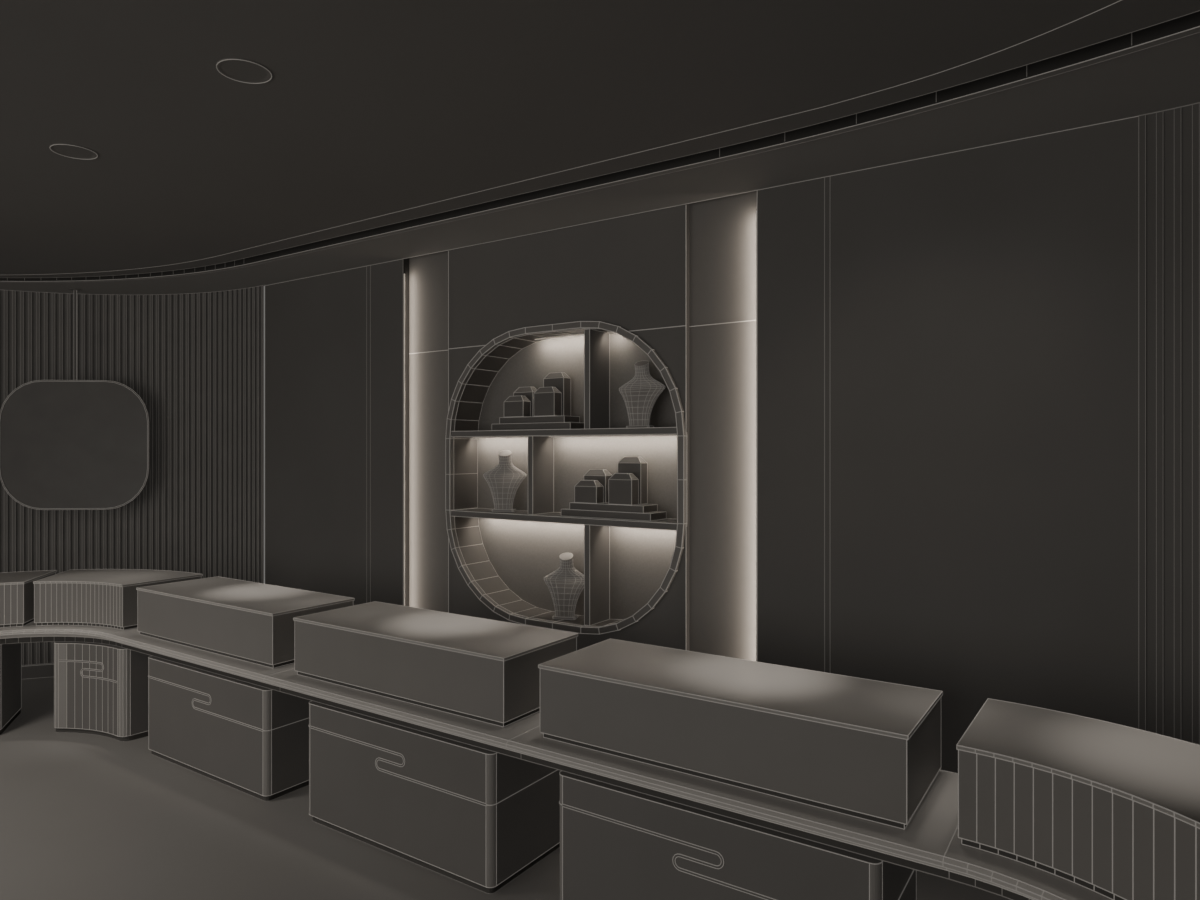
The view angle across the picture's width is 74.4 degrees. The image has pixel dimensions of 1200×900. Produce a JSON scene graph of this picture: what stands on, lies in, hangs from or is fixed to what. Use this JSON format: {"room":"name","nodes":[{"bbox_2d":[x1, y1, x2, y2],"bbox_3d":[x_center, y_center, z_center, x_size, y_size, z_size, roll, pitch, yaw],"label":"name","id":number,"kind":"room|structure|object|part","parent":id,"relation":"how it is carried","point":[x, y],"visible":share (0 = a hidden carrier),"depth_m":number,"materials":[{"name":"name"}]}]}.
{"room":"shop","nodes":[
{"label":"shop","id":0,"kind":"room"},
{"bbox_2d":[0,285,263,664],"bbox_3d":[-5.100,0.242,4.029,6.107,2.716,1.332,0,0,-38],"label":"wall","id":1,"kind":"structure","parent":0,"point":[195,361],"depth_m":5.62,"materials":[{"name":"ceramic"}]},
{"bbox_2d":[22,663,53,678],"bbox_3d":[-3.672,1.555,5.352,2.715,0.093,0.584,0,0,-11],"label":"baseboard","id":2,"kind":"structure","parent":1,"relation":"attached to","point":[45,670],"depth_m":5.55,"materials":[{"name":"ceramic"}]},
{"bbox_2d":[0,677,1009,899],"bbox_3d":[-2.225,1.600,1.854,7.888,0.001,5.795,0,0,34],"label":"floor","id":3,"kind":"structure","parent":0,"point":[83,816],"depth_m":3.23,"materials":[{"name":"ceramic"}]},
{"bbox_2d":[0,643,21,734],"bbox_3d":[-3.676,1.346,4.450,0.713,0.510,0.472,0,0,-41],"label":"base cabinet","id":4,"kind":"object","parent":3,"relation":"on","point":[10,654],"visible":0.82,"depth_m":4.61,"materials":[{"name":"ceramic"}]},
{"bbox_2d":[54,642,150,741],"bbox_3d":[-2.781,1.346,4.630,0.830,0.510,0.483,0,0,17],"label":"base cabinet","id":5,"kind":"object","parent":3,"relation":"on","point":[100,689],"visible":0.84,"depth_m":4.42,"materials":[{"name":"ceramic"}]},
{"bbox_2d":[148,656,310,800],"bbox_3d":[-1.825,1.346,4.061,1.066,0.510,0.456,0,0,34],"label":"base cabinet","id":6,"kind":"object","parent":3,"relation":"on","point":[251,739],"visible":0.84,"depth_m":3.75,"materials":[{"name":"ceramic"}]},
{"bbox_2d":[0,621,1110,899],"bbox_3d":[-0.963,1.045,3.056,6.741,0.088,1.295,0,0,34],"label":"countertop","id":7,"kind":"structure","parent":6,"relation":"on","point":[930,843],"depth_m":2.40,"materials":[{"name":"ceramic"}]},
{"bbox_2d":[0,570,56,627],"bbox_3d":[-3.626,0.873,4.521,0.870,0.254,0.511,0,0,-36],"label":"display case","id":8,"kind":"object","parent":7,"relation":"on","point":[16,588],"visible":0.8,"depth_m":4.47,"materials":[{"name":"ceramic"}]},
{"bbox_3d":[-3.627,0.990,4.522,0.834,0.020,0.484,0,0,-36],"label":"rail","id":9,"kind":"part","parent":8,"relation":"part of","materials":[{"name":"ceramic"}]},
{"bbox_3d":[-3.627,0.752,4.521,0.870,0.012,0.511,0,0,-36],"label":"panel","id":10,"kind":"part","parent":8,"relation":"part of","materials":[{"name":"ceramic"}]},
{"bbox_2d":[33,569,202,629],"bbox_3d":[-2.879,0.873,4.683,0.929,0.254,0.518,0,0,11],"label":"display case","id":11,"kind":"object","parent":7,"relation":"on","point":[107,598],"visible":0.86,"depth_m":4.50,"materials":[{"name":"ceramic"}]},
{"bbox_3d":[-2.879,0.990,4.684,0.893,0.020,0.491,0,0,11],"label":"rail","id":12,"kind":"part","parent":11,"relation":"part of","materials":[{"name":"ceramic"}]},
{"bbox_3d":[-2.879,0.752,4.683,0.929,0.012,0.518,0,0,11],"label":"panel","id":13,"kind":"part","parent":11,"relation":"part of","materials":[{"name":"ceramic"}]},
{"bbox_2d":[136,576,354,667],"bbox_3d":[-1.875,0.873,4.138,1.228,0.254,0.460,0,0,34],"label":"display case","id":14,"kind":"object","parent":7,"relation":"on","point":[252,622],"visible":0.88,"depth_m":3.93,"materials":[{"name":"ceramic"}]},
{"bbox_3d":[-1.875,0.990,4.138,1.204,0.020,0.436,0,0,34],"label":"rail","id":15,"kind":"part","parent":14,"relation":"part of","materials":[{"name":"ceramic"}]},
{"bbox_3d":[-1.875,0.752,4.138,1.228,0.012,0.460,0,0,34],"label":"panel","id":16,"kind":"part","parent":14,"relation":"part of","materials":[{"name":"ceramic"}]},
{"bbox_2d":[293,601,577,726],"bbox_3d":[-0.727,0.873,3.369,1.228,0.254,0.460,0,0,34],"label":"display case","id":17,"kind":"object","parent":7,"relation":"on","point":[475,668],"visible":0.9,"depth_m":3.15,"materials":[{"name":"ceramic"}]},
{"bbox_3d":[-0.727,0.990,3.369,1.204,0.020,0.436,0,0,34],"label":"rail","id":18,"kind":"part","parent":17,"relation":"part of","materials":[{"name":"ceramic"}]},
{"bbox_3d":[-0.727,0.752,3.369,1.228,0.012,0.460,0,0,34],"label":"panel","id":19,"kind":"part","parent":17,"relation":"part of","materials":[{"name":"ceramic"}]},
{"bbox_2d":[538,638,942,829],"bbox_3d":[0.423,0.873,2.599,1.228,0.254,0.460,0,0,34],"label":"display case","id":20,"kind":"object","parent":7,"relation":"on","point":[866,749],"visible":1,"depth_m":2.39,"materials":[{"name":"ceramic"}]},
{"bbox_3d":[0.423,0.990,2.599,1.204,0.020,0.436,0,0,34],"label":"rail","id":21,"kind":"part","parent":20,"relation":"part of","materials":[{"name":"ceramic"}]},
{"bbox_3d":[0.423,0.752,2.599,1.228,0.012,0.460,0,0,34],"label":"panel","id":22,"kind":"part","parent":20,"relation":"part of","materials":[{"name":"ceramic"}]},
{"bbox_2d":[956,698,1199,899],"bbox_3d":[1.278,0.873,1.893,0.519,0.254,0.939,0,0,-32],"label":"display case","id":23,"kind":"object","parent":7,"relation":"on","point":[1110,810],"visible":1,"depth_m":1.87,"materials":[{"name":"ceramic"}]},
{"bbox_3d":[1.279,0.990,1.894,0.492,0.020,0.903,0,0,-32],"label":"rail","id":24,"kind":"part","parent":23,"relation":"part of","materials":[{"name":"ceramic"}]},
{"bbox_3d":[1.278,0.752,1.893,0.519,0.012,0.939,0,0,-32],"label":"panel","id":25,"kind":"part","parent":23,"relation":"part of","materials":[{"name":"ceramic"}]},
{"bbox_2d":[308,701,559,893],"bbox_3d":[-0.703,1.346,3.309,1.066,0.510,0.456,0,0,34],"label":"base cabinet","id":26,"kind":"object","parent":3,"relation":"on","point":[477,818],"visible":0.88,"depth_m":3.04,"materials":[{"name":"ceramic"}]},
{"bbox_2d":[559,771,916,899],"bbox_3d":[0.419,1.346,2.558,1.066,0.510,0.456,0,0,34],"label":"base cabinet","id":27,"kind":"object","parent":3,"relation":"on","point":[617,843],"visible":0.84,"depth_m":2.40,"materials":[{"name":"ceramic"}]},
{"bbox_2d":[0,0,1199,294],"bbox_3d":[-2.210,-1.152,1.844,7.923,0.084,5.795,0,0,34],"label":"ceiling","id":28,"kind":"structure","parent":0,"point":[380,131],"depth_m":2.59,"materials":[{"name":"paint"}]},
{"bbox_2d":[49,143,97,159],"bbox_3d":[-1.965,-1.114,2.954,0.152,0.005,0.152,0,0,34],"label":"recessed light","id":29,"kind":"object","parent":28,"relation":"in","point":[67,150],"visible":1,"depth_m":2.96,"materials":[{"name":"ceramic"}]},
{"bbox_2d":[0,288,149,509],"bbox_3d":[-3.642,-0.351,5.489,0.993,1.530,0.070,0,0,-7],"label":"mirror","id":30,"kind":"object","parent":28,"relation":"hanging from","point":[75,444],"visible":1,"depth_m":5.48,"materials":[{"name":"ceramic"}]},
{"bbox_3d":[-3.641,-0.035,5.483,0.976,0.882,0.001,0,0,-5],"label":"glass","id":31,"kind":"part","parent":30,"relation":"part of","materials":[{"name":"mirror"}]},
{"bbox_3d":[-3.642,-0.035,5.488,0.994,0.899,0.027,0,0,-5],"label":"frame","id":32,"kind":"part","parent":30,"relation":"part of","materials":[{"name":"ceramic"}]},
{"bbox_3d":[-3.642,-0.797,5.490,0.017,0.628,0.016,0,0,34],"label":"hanging rod","id":33,"kind":"part","parent":30,"relation":"part of","materials":[{"name":"ceramic"}]},
{"bbox_2d":[216,58,271,83],"bbox_3d":[-1.046,-1.114,2.327,0.152,0.005,0.152,0,0,34],"label":"recessed light","id":34,"kind":"object","parent":28,"relation":"in","point":[237,69],"visible":1,"depth_m":2.33,"materials":[{"name":"ceramic"}]},
{"bbox_2d":[265,116,1138,772],"bbox_3d":[-0.223,0.177,4.028,4.907,2.846,0.053,0,0,34],"label":"wall","id":35,"kind":"structure","parent":0,"point":[948,343],"depth_m":3.19,"materials":[{"name":"paint"}]},
{"bbox_2d":[404,274,404,605],"bbox_3d":[-1.143,0.276,4.623,0.005,2.613,0.005,0,0,34],"label":"light strip","id":36,"kind":"object","parent":35,"relation":"attached to","point":[404,274],"visible":0.64,"depth_m":4.62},
{"bbox_2d":[445,321,686,634],"bbox_3d":[-0.178,0.135,4.095,1.496,1.544,0.228,0,0,34],"label":"display niche","id":37,"kind":"object","parent":35,"relation":"attached to","point":[627,567],"visible":0.88,"depth_m":4.18,"materials":[{"name":"ceramic"}]},
{"bbox_2d":[483,450,526,511],"bbox_3d":[-0.525,0.168,4.343,0.246,0.334,0.092,0,0,8],"label":"bust","id":38,"kind":"object","parent":37,"relation":"on","point":[503,480],"visible":1,"depth_m":4.32,"materials":[{"name":"ceramic"}]},
{"bbox_2d":[492,416,583,429],"bbox_3d":[-0.325,-0.140,4.201,0.526,0.070,0.154,0,0,34],"label":"display platform","id":39,"kind":"object","parent":37,"relation":"on","point":[533,422],"visible":0.78,"depth_m":4.12,"materials":[{"name":"ceramic"}]},
{"bbox_2d":[504,395,530,416],"bbox_3d":[-0.444,-0.233,4.241,0.135,0.114,0.065,0,0,34],"label":"box","id":40,"kind":"object","parent":39,"relation":"on","point":[514,406],"visible":0.96,"depth_m":4.21,"materials":[{"name":"ceramic"}]},
{"bbox_3d":[-0.444,-0.274,4.241,0.135,0.032,0.065,0,0,34],"label":"lid","id":41,"kind":"part","parent":40,"relation":"part of","materials":[{"name":"ceramic"}]},
{"bbox_2d":[513,386,536,415],"bbox_3d":[-0.398,-0.259,4.294,0.135,0.166,0.065,0,0,34],"label":"box","id":42,"kind":"object","parent":39,"relation":"on","point":[528,392],"visible":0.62,"depth_m":4.25,"materials":[{"name":"ceramic"}]},
{"bbox_3d":[-0.398,-0.326,4.294,0.135,0.032,0.065,0,0,34],"label":"lid","id":43,"kind":"part","parent":42,"relation":"part of","materials":[{"name":"ceramic"}]},
{"bbox_2d":[534,387,561,415],"bbox_3d":[-0.273,-0.252,4.127,0.135,0.152,0.065,0,0,34],"label":"box","id":44,"kind":"object","parent":39,"relation":"on","point":[547,400],"visible":0.93,"depth_m":4.10,"materials":[{"name":"ceramic"}]},
{"bbox_3d":[-0.273,-0.312,4.127,0.135,0.032,0.065,0,0,34],"label":"lid","id":45,"kind":"part","parent":44,"relation":"part of","materials":[{"name":"ceramic"}]},
{"bbox_2d":[543,372,570,415],"bbox_3d":[-0.227,-0.292,4.180,0.135,0.232,0.065,0,0,34],"label":"box","id":46,"kind":"object","parent":39,"relation":"on","point":[561,381],"visible":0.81,"depth_m":4.15,"materials":[{"name":"ceramic"}]},
{"bbox_3d":[-0.227,-0.392,4.180,0.135,0.032,0.065,0,0,34],"label":"lid","id":47,"kind":"part","parent":46,"relation":"part of","materials":[{"name":"ceramic"}]},
{"bbox_2d":[544,552,583,619],"bbox_3d":[-0.178,0.705,4.115,0.246,0.334,0.092,0,0,12],"label":"bust","id":48,"kind":"object","parent":37,"relation":"in","point":[565,585],"visible":0.94,"depth_m":4.10,"materials":[{"name":"ceramic"}]},
{"bbox_2d":[451,508,676,530],"bbox_3d":[-0.176,0.352,4.098,1.432,0.033,0.218,0,0,34],"label":"shelf","id":49,"kind":"object","parent":37,"relation":"attached to","point":[550,515],"depth_m":4.03,"materials":[{"name":"ceramic"}]},
{"bbox_2d":[451,427,676,436],"bbox_3d":[-0.176,-0.089,4.098,1.432,0.033,0.218,0,0,34],"label":"shelf","id":50,"kind":"object","parent":37,"relation":"attached to","point":[455,431],"depth_m":4.00,"materials":[{"name":"ceramic"}]},
{"bbox_2d":[561,502,665,520],"bbox_3d":[0.063,0.301,3.941,0.526,0.070,0.154,0,0,34],"label":"display platform","id":51,"kind":"object","parent":37,"relation":"on","point":[640,512],"visible":0.92,"depth_m":3.86,"materials":[{"name":"ceramic"}]},
{"bbox_2d":[574,480,603,503],"bbox_3d":[-0.055,0.208,3.981,0.135,0.114,0.065,0,0,34],"label":"box","id":52,"kind":"object","parent":51,"relation":"on","point":[585,491],"visible":1,"depth_m":3.96,"materials":[{"name":"ceramic"}]},
{"bbox_3d":[-0.055,0.167,3.981,0.135,0.032,0.065,0,0,34],"label":"lid","id":53,"kind":"part","parent":52,"relation":"part of","materials":[{"name":"ceramic"}]},
{"bbox_2d":[584,469,611,502],"bbox_3d":[-0.010,0.182,4.035,0.135,0.166,0.065,0,0,34],"label":"box","id":54,"kind":"object","parent":51,"relation":"on","point":[602,475],"visible":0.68,"depth_m":4.00,"materials":[{"name":"ceramic"}]},
{"bbox_3d":[-0.010,0.115,4.035,0.135,0.032,0.065,0,0,34],"label":"lid","id":55,"kind":"part","parent":54,"relation":"part of","materials":[{"name":"ceramic"}]},
{"bbox_2d":[608,473,638,504],"bbox_3d":[0.115,0.189,3.867,0.135,0.152,0.065,0,0,34],"label":"box","id":56,"kind":"object","parent":51,"relation":"on","point":[623,488],"visible":1,"depth_m":3.84,"materials":[{"name":"ceramic"}]},
{"bbox_3d":[0.115,0.129,3.867,0.135,0.032,0.065,0,0,34],"label":"lid","id":57,"kind":"part","parent":56,"relation":"part of","materials":[{"name":"ceramic"}]},
{"bbox_2d":[618,457,647,503],"bbox_3d":[0.161,0.149,3.920,0.135,0.232,0.065,0,0,34],"label":"box","id":58,"kind":"object","parent":51,"relation":"on","point":[638,466],"visible":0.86,"depth_m":3.89,"materials":[{"name":"ceramic"}]},
{"bbox_3d":[0.161,0.049,3.920,0.135,0.032,0.065,0,0,34],"label":"lid","id":59,"kind":"part","parent":58,"relation":"part of","materials":[{"name":"ceramic"}]},
{"bbox_2d":[619,360,664,427],"bbox_3d":[0.200,-0.273,3.857,0.246,0.334,0.092,0,0,26],"label":"bust","id":60,"kind":"object","parent":37,"relation":"on","point":[640,394],"visible":0.98,"depth_m":3.84,"materials":[{"name":"ceramic"}]},
{"bbox_2d":[756,211,756,660],"bbox_3d":[0.675,0.276,3.405,0.005,2.613,0.005,0,0,34],"label":"light strip","id":61,"kind":"object","parent":35,"relation":"attached to","point":[756,211],"visible":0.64,"depth_m":3.40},
{"bbox_2d":[1139,102,1199,744],"bbox_3d":[1.012,0.242,-0.224,0.857,2.716,5.883,0,0,24],"label":"wall","id":62,"kind":"structure","parent":0,"point":[1169,139],"depth_m":2.59,"materials":[{"name":"ceramic"}]}
]}

